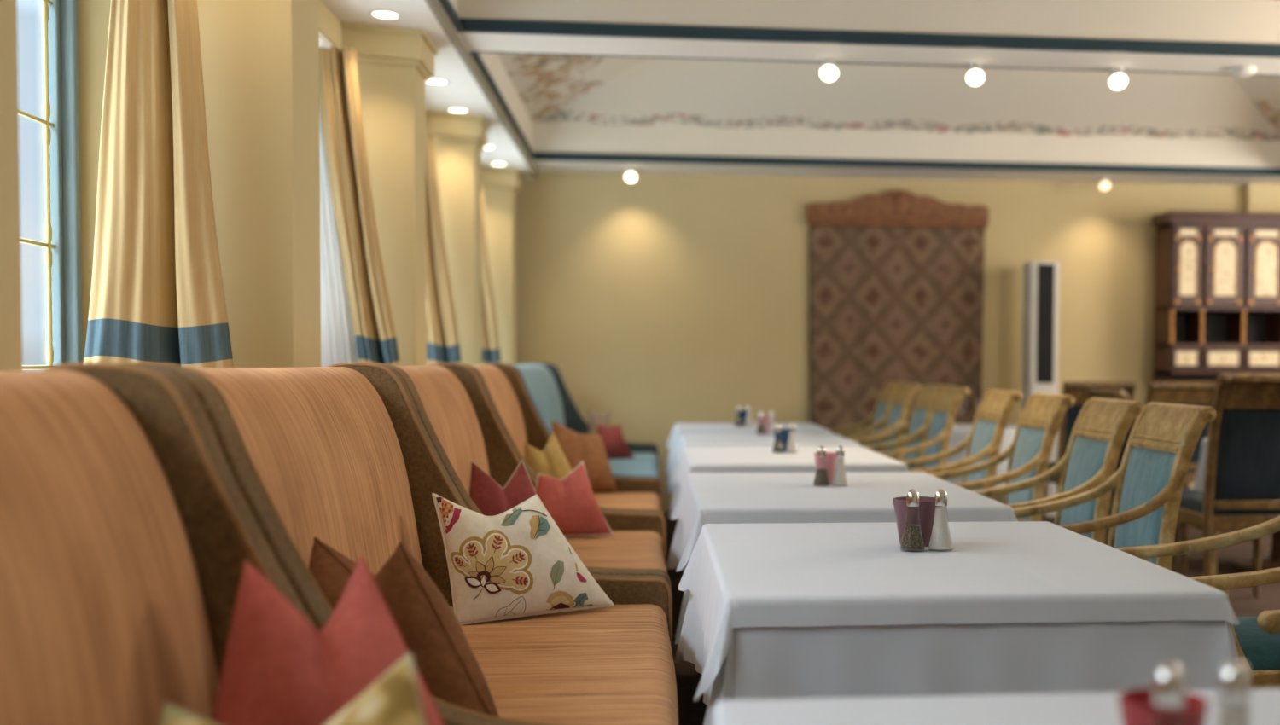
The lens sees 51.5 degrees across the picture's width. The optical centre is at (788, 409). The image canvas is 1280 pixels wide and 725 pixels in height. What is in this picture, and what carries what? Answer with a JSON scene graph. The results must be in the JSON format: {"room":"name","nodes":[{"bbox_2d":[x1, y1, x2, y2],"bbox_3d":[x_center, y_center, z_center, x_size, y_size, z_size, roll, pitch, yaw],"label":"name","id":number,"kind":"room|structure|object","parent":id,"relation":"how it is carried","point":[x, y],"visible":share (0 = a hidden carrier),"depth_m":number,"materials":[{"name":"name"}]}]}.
{"room":"restaurant dining room","nodes":[
{"label":"restaurant dining room","id":0,"kind":"room"},
{"bbox_2d":[321,0,1279,185],"bbox_3d":[2.234,-1.608,4.127,9.100,0.090,13.050,0,2,-6],"label":"ceiling","id":1,"kind":"structure","parent":0,"point":[467,88],"depth_m":6.44,"materials":[{"name":"white paint"}]},
{"bbox_2d":[318,0,342,50],"bbox_3d":[-1.836,-1.532,4.844,0.055,0.155,1.500,0,2,-6],"label":"wall","id":2,"kind":"structure","parent":1,"relation":"attached to","point":[329,27],"depth_m":5.32,"materials":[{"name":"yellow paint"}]},
{"bbox_2d":[319,105,357,366],"bbox_3d":[-1.937,-0.744,5.391,0.108,1.450,0.426,2,3,43],"label":"sheer curtain","id":3,"kind":"object","parent":2,"relation":"hanging from","point":[338,346],"visible":0.12,"depth_m":5.43,"materials":[{"name":"white fabric"}]},
{"bbox_2d":[319,45,400,366],"bbox_3d":[-1.793,-0.770,5.492,0.353,1.462,0.161,-1,2,-23],"label":"curtain","id":4,"kind":"object","parent":2,"relation":"hanging from","point":[340,101],"visible":0.88,"depth_m":5.43,"materials":[{"name":"fabric"}]},
{"bbox_2d":[369,10,401,19],"bbox_3d":[-1.659,-1.625,5.412,0.128,0.007,0.128,0,2,-6],"label":"recessed light","id":5,"kind":"object","parent":1,"relation":"in","point":[384,14],"visible":1,"depth_m":5.40,"materials":[{"name":"white paint"}]},
{"bbox_2d":[425,78,448,84],"bbox_3d":[-1.794,-1.671,6.695,0.128,0.007,0.128,0,2,-6],"label":"recessed light","id":6,"kind":"object","parent":1,"relation":"in","point":[433,81],"visible":0.85,"depth_m":6.69,"materials":[{"name":"white paint"}]},
{"bbox_2d":[446,107,469,113],"bbox_3d":[-1.874,-1.698,7.460,0.128,0.007,0.128,0,2,-6],"label":"recessed light","id":7,"kind":"object","parent":1,"relation":"in","point":[457,110],"visible":1,"depth_m":7.45,"materials":[{"name":"white paint"}]},
{"bbox_2d":[624,168,636,182],"bbox_3d":[-1.206,-1.797,10.076,0.094,0.107,0.107,0,2,-6],"label":"light","id":8,"kind":"object","parent":1,"relation":"attached to","point":[631,175],"visible":1,"depth_m":10.04,"materials":[{"name":"white paint"}]},
{"bbox_2d":[819,58,838,81],"bbox_3d":[0.198,-1.663,6.445,0.094,0.107,0.107,0,2,-6],"label":"light","id":9,"kind":"object","parent":1,"relation":"attached to","point":[829,72],"visible":1,"depth_m":6.41,"materials":[{"name":"white paint"}]},
{"bbox_2d":[965,63,984,86],"bbox_3d":[0.924,-1.662,6.522,0.094,0.107,0.107,0,2,-6],"label":"light","id":10,"kind":"object","parent":1,"relation":"attached to","point":[974,75],"visible":1,"depth_m":6.49,"materials":[{"name":"white paint"}]},
{"bbox_2d":[1099,176,1111,191],"bbox_3d":[2.505,-1.790,10.426,0.094,0.107,0.107,0,2,-6],"label":"light","id":11,"kind":"object","parent":1,"relation":"attached to","point":[1104,184],"visible":1,"depth_m":10.39,"materials":[{"name":"white paint"}]},
{"bbox_2d":[1108,67,1128,89],"bbox_3d":[1.650,-1.661,6.598,0.094,0.107,0.107,0,2,-6],"label":"light","id":12,"kind":"object","parent":1,"relation":"attached to","point":[1118,79],"visible":1,"depth_m":6.57,"materials":[{"name":"white paint"}]},
{"bbox_2d":[1230,65,1256,77],"bbox_3d":[2.278,-1.689,6.578,0.120,0.039,0.120,0,2,-6],"label":"smoke detector","id":13,"kind":"object","parent":1,"relation":"attached to","point":[1241,71],"visible":1,"depth_m":6.54,"materials":[{"name":"white plastic"}]},
{"bbox_3d":[-2.041,-1.601,6.797,0.055,0.155,1.530,0,2,-6],"label":"trim","id":14,"kind":"structure","parent":1,"relation":"attached to","visible":0},
{"bbox_2d":[425,130,461,365],"bbox_3d":[-2.009,-0.840,7.453,0.329,1.462,0.158,0,2,-22],"label":"curtain","id":15,"kind":"object","parent":14,"relation":"hanging from","point":[443,346],"visible":0.52,"depth_m":7.42,"materials":[{"name":"fabric"}]},
{"bbox_3d":[-2.254,-1.673,8.824,0.055,0.155,1.670,0,2,-6],"label":"trim","id":16,"kind":"structure","parent":1,"relation":"attached to","visible":0},
{"bbox_2d":[481,183,500,364],"bbox_3d":[-2.233,-0.914,9.552,0.321,1.462,0.159,0,2,-22],"label":"curtain","id":17,"kind":"object","parent":16,"relation":"hanging from","point":[490,343],"visible":0.39,"depth_m":9.52,"materials":[{"name":"fabric"}]},
{"bbox_3d":[-1.631,-1.463,2.891,0.055,0.155,1.490,0,2,-6],"label":"trim","id":18,"kind":"structure","parent":1,"relation":"attached to","visible":0},
{"bbox_2d":[83,0,233,368],"bbox_3d":[-1.670,-0.699,3.475,0.356,1.462,0.173,-2,3,-45],"label":"curtain","id":19,"kind":"object","parent":18,"relation":"hanging from","point":[157,293],"visible":0.84,"depth_m":3.45,"materials":[{"name":"fabric"}]},
{"bbox_2d":[471,56,1242,511],"bbox_3d":[1.538,-0.987,10.741,9.100,3.600,0.200,0,2,-6],"label":"wall","id":20,"kind":"structure","parent":0,"point":[658,302],"depth_m":10.44,"materials":[{"name":"yellow paint"}]},
{"bbox_2d":[481,166,523,365],"bbox_3d":[-2.312,-0.483,9.912,0.590,2.610,0.718,0,2,-6],"label":"column","id":21,"kind":"structure","parent":20,"relation":"attached to","point":[500,186],"depth_m":9.76,"materials":[{"name":"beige paint"}]},
{"bbox_2d":[806,189,989,434],"bbox_3d":[0.876,-0.781,10.530,1.470,1.955,0.090,0,2,-6],"label":"tapestry","id":22,"kind":"object","parent":20,"relation":"attached to","point":[897,276],"visible":0.88,"depth_m":10.54,"materials":[{"name":"brown fabric"}]},
{"bbox_2d":[449,0,1279,44],"bbox_3d":[1.636,-1.952,3.986,5.820,0.660,4.520,0,2,-6],"label":"ceiling","id":23,"kind":"structure","parent":0,"point":[1238,21],"depth_m":6.17,"materials":[{"name":"paint"}]},
{"bbox_2d":[438,0,1279,58],"bbox_3d":[1.634,-1.652,3.997,5.820,0.060,4.520,0,2,-6],"label":"trim","id":24,"kind":"structure","parent":23,"relation":"attached to","point":[461,25],"depth_m":6.11,"materials":[{"name":"white paint"}]},
{"bbox_2d":[478,52,1279,168],"bbox_3d":[1.184,-2.104,8.290,5.820,0.660,3.420,0,2,-6],"label":"ceiling","id":25,"kind":"structure","parent":0,"point":[560,103],"depth_m":9.69,"materials":[{"name":"paint"}]},
{"bbox_2d":[468,51,1279,175],"bbox_3d":[1.182,-1.805,8.300,5.820,0.060,3.420,0,2,-6],"label":"trim","id":26,"kind":"structure","parent":25,"relation":"attached to","point":[475,55],"depth_m":9.87,"materials":[{"name":"white paint"}]},
{"bbox_2d":[662,508,1279,724],"bbox_3d":[2.209,1.101,4.321,9.100,0.120,13.250,0,2,-6],"label":"floor","id":27,"kind":"structure","parent":0,"point":[1242,602],"depth_m":6.76,"materials":[{"name":"brown carpet"}]},
{"bbox_2d":[0,0,22,371],"bbox_3d":[-1.478,-0.201,1.961,0.590,2.610,0.778,0,2,-6],"label":"column","id":28,"kind":"structure","parent":27,"relation":"on","point":[10,266],"depth_m":2.10,"materials":[{"name":"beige paint"}]},
{"bbox_2d":[0,362,318,724],"bbox_3d":[-0.559,0.544,1.299,0.967,1.177,1.544,0,2,-6],"label":"banquette","id":29,"kind":"object","parent":27,"relation":"on","point":[128,532],"visible":0.87,"depth_m":1.68,"materials":[{"name":"orange fabric"}]},
{"bbox_2d":[157,652,426,724],"bbox_3d":[-0.555,0.458,1.495,0.434,0.313,0.198,0,2,-14],"label":"cushion","id":30,"kind":"object","parent":29,"relation":"on","point":[394,699],"visible":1,"depth_m":1.55,"materials":[{"name":"gold fabric"}]},
{"bbox_2d":[210,556,444,724],"bbox_3d":[-0.594,0.407,1.823,0.405,0.392,0.255,0,2,-6],"label":"cushion","id":31,"kind":"object","parent":29,"relation":"on","point":[278,668],"visible":0.97,"depth_m":1.77,"materials":[{"name":"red fabric"}]},
{"bbox_2d":[77,0,320,368],"bbox_3d":[-1.683,-0.271,3.914,0.590,2.610,0.768,0,2,-6],"label":"column","id":32,"kind":"structure","parent":27,"relation":"on","point":[260,58],"depth_m":3.73,"materials":[{"name":"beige paint"}]},
{"bbox_2d":[340,21,438,366],"bbox_3d":[-1.887,-0.340,5.862,0.590,2.610,0.748,0,2,-6],"label":"column","id":33,"kind":"structure","parent":27,"relation":"on","point":[394,64],"depth_m":5.69,"materials":[{"name":"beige paint"}]},
{"bbox_2d":[122,362,678,724],"bbox_3d":[-0.730,0.486,2.919,0.967,1.177,1.684,0,2,-6],"label":"banquette","id":34,"kind":"object","parent":27,"relation":"on","point":[343,456],"visible":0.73,"depth_m":2.89,"materials":[{"name":"orange fabric"}]},
{"bbox_2d":[308,537,499,716],"bbox_3d":[-0.686,0.410,2.350,0.423,0.348,0.205,1,2,27],"label":"cushion","id":35,"kind":"object","parent":34,"relation":"on","point":[447,665],"visible":0.5,"depth_m":2.30,"materials":[{"name":"brown fabric"}]},
{"bbox_2d":[431,493,614,625],"bbox_3d":[-0.699,0.382,3.507,0.466,0.328,0.174,-1,2,-31],"label":"cushion","id":36,"kind":"object","parent":34,"relation":"on","point":[515,562],"visible":0.98,"depth_m":3.43,"materials":[{"name":"beige fabric"}]},
{"bbox_2d":[449,604,678,724],"bbox_3d":[-0.577,0.638,2.940,0.648,0.153,1.500,0,2,-6],"label":"seat cushion","id":37,"kind":"object","parent":34,"relation":"on","point":[614,665],"depth_m":2.91,"materials":[{"name":"orange fabric"}]},
{"bbox_2d":[425,110,490,365],"bbox_3d":[-2.093,-0.409,7.825,0.590,2.610,0.738,0,2,-6],"label":"column","id":38,"kind":"structure","parent":27,"relation":"on","point":[460,140],"depth_m":7.66,"materials":[{"name":"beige paint"}]},
{"bbox_2d":[363,362,671,590],"bbox_3d":[-0.902,0.428,4.564,0.967,1.177,1.594,0,2,-6],"label":"banquette","id":39,"kind":"object","parent":27,"relation":"on","point":[451,402],"visible":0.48,"depth_m":4.77,"materials":[{"name":"orange fabric"}]},
{"bbox_2d":[468,459,536,516],"bbox_3d":[-0.882,0.340,4.167,0.359,0.357,0.188,-1,2,-26],"label":"cushion","id":40,"kind":"object","parent":39,"relation":"on","point":[486,494],"visible":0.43,"depth_m":4.14,"materials":[{"name":"fabric"}]},
{"bbox_2d":[535,461,612,536],"bbox_3d":[-0.881,0.347,5.074,0.380,0.278,0.171,-1,2,-26],"label":"cushion","id":41,"kind":"object","parent":39,"relation":"on","point":[570,501],"visible":0.77,"depth_m":5.05,"materials":[{"name":"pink fabric"}]},
{"bbox_2d":[564,530,667,573],"bbox_3d":[-0.750,0.581,4.585,0.648,0.152,1.410,0,2,-6],"label":"seat cushion","id":42,"kind":"object","parent":39,"relation":"on","point":[622,549],"depth_m":4.73,"materials":[{"name":"orange fabric"}]},
{"bbox_2d":[451,362,664,520],"bbox_3d":[-1.070,0.371,6.164,0.967,1.177,1.594,0,2,-6],"label":"banquette","id":43,"kind":"object","parent":27,"relation":"on","point":[504,388],"visible":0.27,"depth_m":6.59,"materials":[{"name":"orange fabric"}]},
{"bbox_2d":[523,431,572,479],"bbox_3d":[-1.011,0.281,5.797,0.354,0.359,0.225,0,2,-6],"label":"cushion","id":44,"kind":"object","parent":43,"relation":"on","point":[551,462],"visible":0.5,"depth_m":5.76,"materials":[{"name":"yellow fabric"}]},
{"bbox_2d":[552,421,617,493],"bbox_3d":[-1.082,0.245,6.763,0.391,0.363,0.182,0,2,-21],"label":"cushion","id":45,"kind":"object","parent":43,"relation":"on","point":[577,448],"visible":0.63,"depth_m":6.74,"materials":[{"name":"brown fabric"}]},
{"bbox_2d":[593,492,660,510],"bbox_3d":[-0.918,0.523,6.185,0.648,0.153,1.410,0,2,-6],"label":"seat cushion","id":46,"kind":"object","parent":43,"relation":"on","point":[623,500],"depth_m":6.44,"materials":[{"name":"orange fabric"}]},
{"bbox_2d":[498,362,662,486],"bbox_3d":[-1.314,0.289,8.490,0.967,1.177,3.054,0,2,-6],"label":"banquette","id":47,"kind":"object","parent":27,"relation":"on","point":[544,386],"visible":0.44,"depth_m":9.00,"materials":[{"name":"blue fabric"}]},
{"bbox_2d":[587,409,610,434],"bbox_3d":[-1.403,0.166,9.568,0.303,0.329,0.231,-1,2,-26],"label":"cushion","id":48,"kind":"object","parent":47,"relation":"on","point":[595,418],"visible":0.41,"depth_m":9.59,"materials":[{"name":"beige fabric"}]},
{"bbox_2d":[595,424,634,459],"bbox_3d":[-1.270,0.225,9.184,0.364,0.239,0.177,-1,3,-37],"label":"cushion","id":49,"kind":"object","parent":47,"relation":"on","point":[615,446],"visible":0.7,"depth_m":9.17,"materials":[{"name":"fabric"}]},
{"bbox_2d":[608,453,657,477],"bbox_3d":[-1.162,0.441,8.511,0.648,0.152,2.870,0,2,-6],"label":"seat cushion","id":50,"kind":"object","parent":47,"relation":"on","point":[643,464],"depth_m":8.61,"materials":[{"name":"blue fabric"}]},
{"bbox_2d":[830,381,902,453],"bbox_3d":[0.510,0.321,9.694,0.611,1.056,0.546,0,2,-6],"label":"armchair","id":51,"kind":"object","parent":27,"relation":"on","point":[884,401],"visible":0.33,"depth_m":9.71,"materials":[{"name":"brown wood"}]},
{"bbox_2d":[836,382,920,461],"bbox_3d":[0.570,0.341,9.127,0.611,1.056,0.546,0,2,-6],"label":"armchair","id":52,"kind":"object","parent":27,"relation":"on","point":[895,420],"visible":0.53,"depth_m":9.00,"materials":[{"name":"brown wood"}]},
{"bbox_2d":[854,384,945,470],"bbox_3d":[0.653,0.369,8.332,0.611,1.056,0.546,0,2,-6],"label":"armchair","id":53,"kind":"object","parent":27,"relation":"on","point":[925,401],"visible":0.39,"depth_m":8.32,"materials":[{"name":"brown wood"}]},
{"bbox_2d":[863,385,969,480],"bbox_3d":[0.713,0.389,7.765,0.611,1.056,0.546,0,2,-6],"label":"armchair","id":54,"kind":"object","parent":27,"relation":"on","point":[939,429],"visible":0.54,"depth_m":7.66,"materials":[{"name":"brown wood"}]},
{"bbox_2d":[900,389,1023,500],"bbox_3d":[0.803,0.431,6.569,0.611,1.056,0.546,0,2,-6],"label":"armchair","id":55,"kind":"object","parent":27,"relation":"on","point":[984,442],"visible":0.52,"depth_m":6.47,"materials":[{"name":"brown wood"}]},
{"bbox_2d":[928,392,1075,521],"bbox_3d":[0.895,0.457,5.835,0.611,1.056,0.546,0,2,-6],"label":"armchair","id":56,"kind":"object","parent":27,"relation":"on","point":[1029,453],"visible":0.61,"depth_m":5.75,"materials":[{"name":"brown wood"}]},
{"bbox_2d":[1021,261,1059,516],"bbox_3d":[1.986,-0.165,10.385,0.300,1.985,0.300,0,2,-6],"label":"tower","id":57,"kind":"object","parent":27,"relation":"on","point":[1040,280],"visible":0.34,"depth_m":10.25,"materials":[{"name":"white paint"}]},
{"bbox_2d":[972,397,1144,544],"bbox_3d":[0.963,0.487,4.998,0.611,1.056,0.546,0,2,-6],"label":"armchair","id":58,"kind":"object","parent":27,"relation":"on","point":[1101,428],"visible":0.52,"depth_m":4.94,"materials":[{"name":"brown wood"}]},
{"bbox_2d":[1041,381,1138,521],"bbox_3d":[2.046,0.341,9.044,0.519,1.077,0.623,0,2,-6],"label":"dining chair","id":59,"kind":"object","parent":27,"relation":"on","point":[1078,390],"visible":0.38,"depth_m":8.80,"materials":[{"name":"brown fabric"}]},
{"bbox_2d":[1012,401,1216,570],"bbox_3d":[1.027,0.508,4.387,0.611,1.056,0.546,0,2,-6],"label":"armchair","id":60,"kind":"object","parent":27,"relation":"on","point":[1149,480],"visible":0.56,"depth_m":4.32,"materials":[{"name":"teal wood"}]},
{"bbox_2d":[1087,388,1218,575],"bbox_3d":[2.023,0.412,7.290,0.611,1.056,0.509,0,2,-6],"label":"dining chair","id":61,"kind":"object","parent":27,"relation":"on","point":[1093,392],"visible":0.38,"depth_m":7.27,"materials":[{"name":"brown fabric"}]},
{"bbox_2d":[1146,381,1216,530],"bbox_3d":[2.633,0.342,9.105,0.519,1.077,0.623,0,2,-6],"label":"dining chair","id":62,"kind":"object","parent":27,"relation":"on","point":[1179,392],"visible":0.25,"depth_m":8.84,"materials":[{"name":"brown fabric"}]},
{"bbox_2d":[1116,515,1279,689],"bbox_3d":[1.294,0.542,3.455,0.733,1.056,0.546,0,2,-6],"label":"armchair","id":63,"kind":"object","parent":27,"relation":"on","point":[1258,650],"visible":0.37,"depth_m":3.27,"materials":[{"name":"brown wood"}]},
{"bbox_2d":[1152,210,1279,488],"bbox_3d":[3.664,-0.362,10.493,1.440,2.390,0.500,0,2,-6],"label":"hutch","id":64,"kind":"object","parent":27,"relation":"on","point":[1217,296],"visible":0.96,"depth_m":10.37,"materials":[{"name":"red wood"}]},
{"bbox_2d":[1170,373,1279,598],"bbox_3d":[2.206,0.398,6.372,0.555,1.151,0.666,0,2,-6],"label":"dining chair","id":65,"kind":"object","parent":27,"relation":"on","point":[1242,481],"visible":0.89,"depth_m":6.17,"materials":[{"name":"brown wood"}]},
{"bbox_2d":[1235,531,1279,572],"bbox_3d":[2.859,0.559,7.614,0.860,0.742,0.860,0,2,-6],"label":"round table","id":66,"kind":"object","parent":27,"relation":"on","point":[1245,565],"visible":0.17,"depth_m":7.58,"materials":[{"name":"brown wood"}]},
{"bbox_2d":[1192,437,1207,492],"bbox_3d":[2.854,0.393,7.619,1.061,0.428,1.052,0,2,-6],"label":"tablecloth","id":67,"kind":"object","parent":66,"relation":"on","point":[1198,485],"visible":0.18,"depth_m":7.60,"materials":[{"name":"white fabric"}]},
{"bbox_2d":[1256,610,1279,634],"bbox_3d":[1.309,0.575,2.512,0.611,1.056,0.546,0,2,-6],"label":"armchair","id":68,"kind":"object","parent":27,"relation":"on","point":[1267,621],"visible":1,"depth_m":2.71,"materials":[{"name":"brown wood"}]},
{"bbox_3d":[0.439,0.771,1.158,0.906,0.742,1.139,0,2,-6],"label":"dining table","id":69,"kind":"object","parent":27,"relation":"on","visible":0},
{"bbox_3d":[0.440,0.587,1.151,0.953,0.382,1.189,0,2,-6],"label":"tablecloth","id":70,"kind":"object","parent":69,"relation":"on","visible":0},
{"bbox_2d":[711,688,1279,724],"bbox_3d":[0.436,0.483,1.148,0.980,0.188,1.214,0,2,-6],"label":"tablecloth","id":71,"kind":"object","parent":70,"relation":"on","point":[1264,706],"visible":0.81,"depth_m":1.63,"materials":[{"name":"white fabric"}]},
{"bbox_2d":[1117,688,1210,724],"bbox_3d":[0.388,0.341,1.363,0.092,0.083,0.092,0,2,-6],"label":"glass candle holder","id":72,"kind":"object","parent":71,"relation":"on","point":[1137,706],"visible":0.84,"depth_m":1.34,"materials":[{"name":"red glass"}]},
{"bbox_2d":[1153,663,1186,707],"bbox_3d":[0.367,0.315,1.267,0.059,0.141,0.059,0,2,-6],"label":"pepper shaker","id":73,"kind":"object","parent":71,"relation":"on","point":[1169,683],"visible":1,"depth_m":1.25,"materials":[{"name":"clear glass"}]},
{"bbox_2d":[1218,661,1250,724],"bbox_3d":[0.433,0.315,1.276,0.059,0.141,0.059,0,2,-6],"label":"salt shaker","id":74,"kind":"object","parent":71,"relation":"on","point":[1234,681],"visible":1,"depth_m":1.26,"materials":[{"name":"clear glass"}]},
{"bbox_3d":[0.302,0.705,3.025,0.909,0.742,1.084,0,2,-6],"label":"dining table","id":75,"kind":"object","parent":27,"relation":"on","visible":0},
{"bbox_2d":[674,593,1239,724],"bbox_3d":[0.303,0.521,3.018,1.119,0.382,1.302,0,2,-6],"label":"tablecloth","id":76,"kind":"object","parent":75,"relation":"on","point":[956,660],"visible":0.28,"depth_m":2.46,"materials":[{"name":"white fabric"}]},
{"bbox_2d":[678,521,1239,702],"bbox_3d":[0.282,0.417,3.013,1.038,0.188,1.221,0,2,-6],"label":"tablecloth","id":77,"kind":"object","parent":76,"relation":"on","point":[787,574],"visible":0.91,"depth_m":2.65,"materials":[{"name":"white fabric"}]},
{"bbox_2d":[901,488,924,550],"bbox_3d":[0.286,0.253,3.022,0.059,0.141,0.059,0,2,-6],"label":"pepper shaker","id":78,"kind":"object","parent":77,"relation":"on","point":[912,538],"visible":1,"depth_m":3.01,"materials":[{"name":"clear glass"}]},
{"bbox_2d":[892,496,938,546],"bbox_3d":[0.308,0.266,3.117,0.120,0.109,0.120,0,2,-6],"label":"glass candle holder","id":79,"kind":"object","parent":77,"relation":"on","point":[923,515],"visible":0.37,"depth_m":3.07,"materials":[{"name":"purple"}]},
{"bbox_2d":[928,488,952,549],"bbox_3d":[0.352,0.253,3.031,0.059,0.141,0.059,0,2,-6],"label":"salt shaker","id":80,"kind":"object","parent":77,"relation":"on","point":[940,538],"visible":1,"depth_m":3.02,"materials":[{"name":"clear glass"}]},
{"bbox_3d":[0.142,0.650,4.576,0.904,0.742,1.224,0,2,-6],"label":"dining table","id":81,"kind":"object","parent":27,"relation":"on","visible":0},
{"bbox_2d":[666,518,690,644],"bbox_3d":[0.143,0.466,4.569,1.116,0.382,1.441,0,2,-6],"label":"tablecloth","id":82,"kind":"object","parent":81,"relation":"on","point":[678,545],"visible":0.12,"depth_m":5.13,"materials":[{"name":"white fabric"}]},
{"bbox_2d":[670,472,1017,572],"bbox_3d":[0.121,0.362,4.561,1.045,0.188,1.374,0,2,-6],"label":"tablecloth","id":83,"kind":"object","parent":82,"relation":"on","point":[718,497],"visible":0.86,"depth_m":4.20,"materials":[{"name":"white fabric"}]},
{"bbox_2d":[814,445,829,485],"bbox_3d":[0.117,0.197,4.607,0.059,0.141,0.059,0,2,-6],"label":"pepper shaker","id":84,"kind":"object","parent":83,"relation":"on","point":[821,479],"visible":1,"depth_m":4.59,"materials":[{"name":"clear glass"}]},
{"bbox_2d":[814,452,837,484],"bbox_3d":[0.138,0.210,4.702,0.092,0.109,0.092,0,2,-6],"label":"glass candle holder","id":85,"kind":"object","parent":83,"relation":"on","point":[829,462],"visible":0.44,"depth_m":4.67,"materials":[{"name":"pink glass"}]},
{"bbox_2d":[832,445,847,485],"bbox_3d":[0.182,0.197,4.616,0.059,0.141,0.059,0,2,-6],"label":"salt shaker","id":86,"kind":"object","parent":83,"relation":"on","point":[840,478],"visible":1,"depth_m":4.60,"materials":[{"name":"clear glass"}]},
{"bbox_3d":[-0.018,0.591,6.267,0.889,0.742,1.204,0,2,-6],"label":"dining table","id":87,"kind":"object","parent":27,"relation":"on","visible":0},
{"bbox_2d":[668,481,680,518],"bbox_3d":[-0.017,0.406,6.261,1.092,0.383,1.414,0,2,-6],"label":"tablecloth","id":88,"kind":"object","parent":87,"relation":"on","point":[677,492],"visible":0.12,"depth_m":6.83,"materials":[{"name":"white fabric"}]},
{"bbox_2d":[671,446,908,506],"bbox_3d":[-0.038,0.302,6.255,1.020,0.187,1.345,0,2,-6],"label":"tablecloth","id":89,"kind":"object","parent":88,"relation":"on","point":[692,459],"visible":0.78,"depth_m":5.88,"materials":[{"name":"white fabric"}]},
{"bbox_2d":[772,423,784,452],"bbox_3d":[-0.047,0.137,6.298,0.059,0.141,0.059,0,2,-6],"label":"pepper shaker","id":90,"kind":"object","parent":89,"relation":"on","point":[777,447],"visible":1,"depth_m":6.28,"materials":[{"name":"clear glass"}]},
{"bbox_2d":[773,429,791,452],"bbox_3d":[-0.026,0.150,6.393,0.092,0.109,0.092,0,2,-6],"label":"glass candle holder","id":91,"kind":"object","parent":89,"relation":"on","point":[783,436],"visible":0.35,"depth_m":6.36,"materials":[{"name":"blue glass"}]},
{"bbox_2d":[785,423,797,452],"bbox_3d":[0.018,0.137,6.307,0.059,0.141,0.059,0,2,-6],"label":"salt shaker","id":92,"kind":"object","parent":89,"relation":"on","point":[791,447],"visible":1,"depth_m":6.29,"materials":[{"name":"clear glass"}]},
{"bbox_3d":[-0.143,0.541,7.671,0.904,0.742,1.084,0,2,-6],"label":"dining table","id":93,"kind":"object","parent":27,"relation":"on","visible":0},
{"bbox_2d":[666,460,676,493],"bbox_3d":[-0.142,0.357,7.664,1.122,0.382,1.301,0,2,-6],"label":"tablecloth","id":94,"kind":"object","parent":93,"relation":"on","point":[671,487],"visible":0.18,"depth_m":8.19,"materials":[{"name":"white fabric"}]},
{"bbox_2d":[669,432,860,463],"bbox_3d":[-0.163,0.253,7.662,1.041,0.188,1.229,0,2,-6],"label":"tablecloth","id":95,"kind":"object","parent":94,"relation":"on","point":[684,439],"visible":0.65,"depth_m":7.47,"materials":[{"name":"white fabric"}]},
{"bbox_2d":[756,411,765,434],"bbox_3d":[-0.164,0.079,7.934,0.059,0.141,0.059,0,2,-6],"label":"pepper shaker","id":96,"kind":"object","parent":95,"relation":"on","point":[760,430],"visible":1,"depth_m":7.92,"materials":[{"name":"clear glass"}]},
{"bbox_2d":[757,415,770,434],"bbox_3d":[-0.143,0.092,8.029,0.092,0.109,0.092,0,2,-6],"label":"glass candle holder","id":97,"kind":"object","parent":95,"relation":"on","point":[765,421],"visible":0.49,"depth_m":7.99,"materials":[{"name":"pink glass"}]},
{"bbox_2d":[767,411,774,434],"bbox_3d":[-0.098,0.079,7.943,0.059,0.141,0.059,0,2,-6],"label":"salt shaker","id":98,"kind":"object","parent":95,"relation":"on","point":[771,426],"visible":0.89,"depth_m":7.93,"materials":[{"name":"clear glass"}]},
{"bbox_3d":[-0.272,0.494,8.994,0.944,0.742,0.984,0,2,-6],"label":"dining table","id":99,"kind":"object","parent":27,"relation":"on","visible":0},
{"bbox_2d":[664,448,674,489],"bbox_3d":[-0.271,0.310,8.987,1.130,0.382,1.180,0,2,-6],"label":"tablecloth","id":100,"kind":"object","parent":99,"relation":"on","point":[670,464],"visible":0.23,"depth_m":9.44,"materials":[{"name":"white fabric"}]},
{"bbox_2d":[665,423,831,459],"bbox_3d":[-0.292,0.206,8.977,1.079,0.188,1.129,0,2,-6],"label":"tablecloth","id":101,"kind":"object","parent":100,"relation":"on","point":[678,427],"visible":0.73,"depth_m":8.74,"materials":[{"name":"white fabric"}]},
{"bbox_2d":[735,410,746,426],"bbox_3d":[-0.311,0.059,8.966,0.092,0.109,0.092,0,2,-6],"label":"glass candle holder","id":102,"kind":"object","parent":101,"relation":"on","point":[742,414],"visible":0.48,"depth_m":8.93,"materials":[{"name":"blue glass"}]},
{"bbox_2d":[744,406,752,426],"bbox_3d":[-0.267,0.046,8.880,0.059,0.141,0.059,0,2,-6],"label":"salt shaker","id":103,"kind":"object","parent":101,"relation":"on","point":[748,421],"visible":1,"depth_m":8.87,"materials":[{"name":"clear glass"}]},
{"bbox_3d":[1.270,0.496,9.156,0.780,0.742,0.780,0,2,-6],"label":"round table","id":104,"kind":"object","parent":27,"relation":"on","visible":0},
{"bbox_2d":[944,424,1017,488],"bbox_3d":[1.264,0.331,9.160,0.981,0.428,0.973,0,2,-6],"label":"tablecloth","id":105,"kind":"object","parent":104,"relation":"on","point":[960,433],"visible":0.17,"depth_m":8.76,"materials":[{"name":"white fabric"}]},
{"bbox_2d":[1242,183,1279,212],"bbox_3d":[4.814,-0.512,10.941,2.140,2.670,0.120,0,2,-6],"label":"wall","id":106,"kind":"structure","parent":0,"point":[1256,197],"depth_m":10.74,"materials":[{"name":"yellow paint"}]},
{"bbox_3d":[-1.963,-0.760,3.716,0.050,3.600,13.050,0,2,-6],"label":"wall","id":107,"kind":"structure","parent":0,"visible":0},
{"bbox_2d":[18,0,82,370],"bbox_3d":[-1.879,-0.624,2.894,0.085,1.615,1.290,0,2,-6],"label":"window","id":108,"kind":"structure","parent":107,"relation":"in","point":[61,245],"depth_m":3.49,"materials":[{"name":"blue paint"}]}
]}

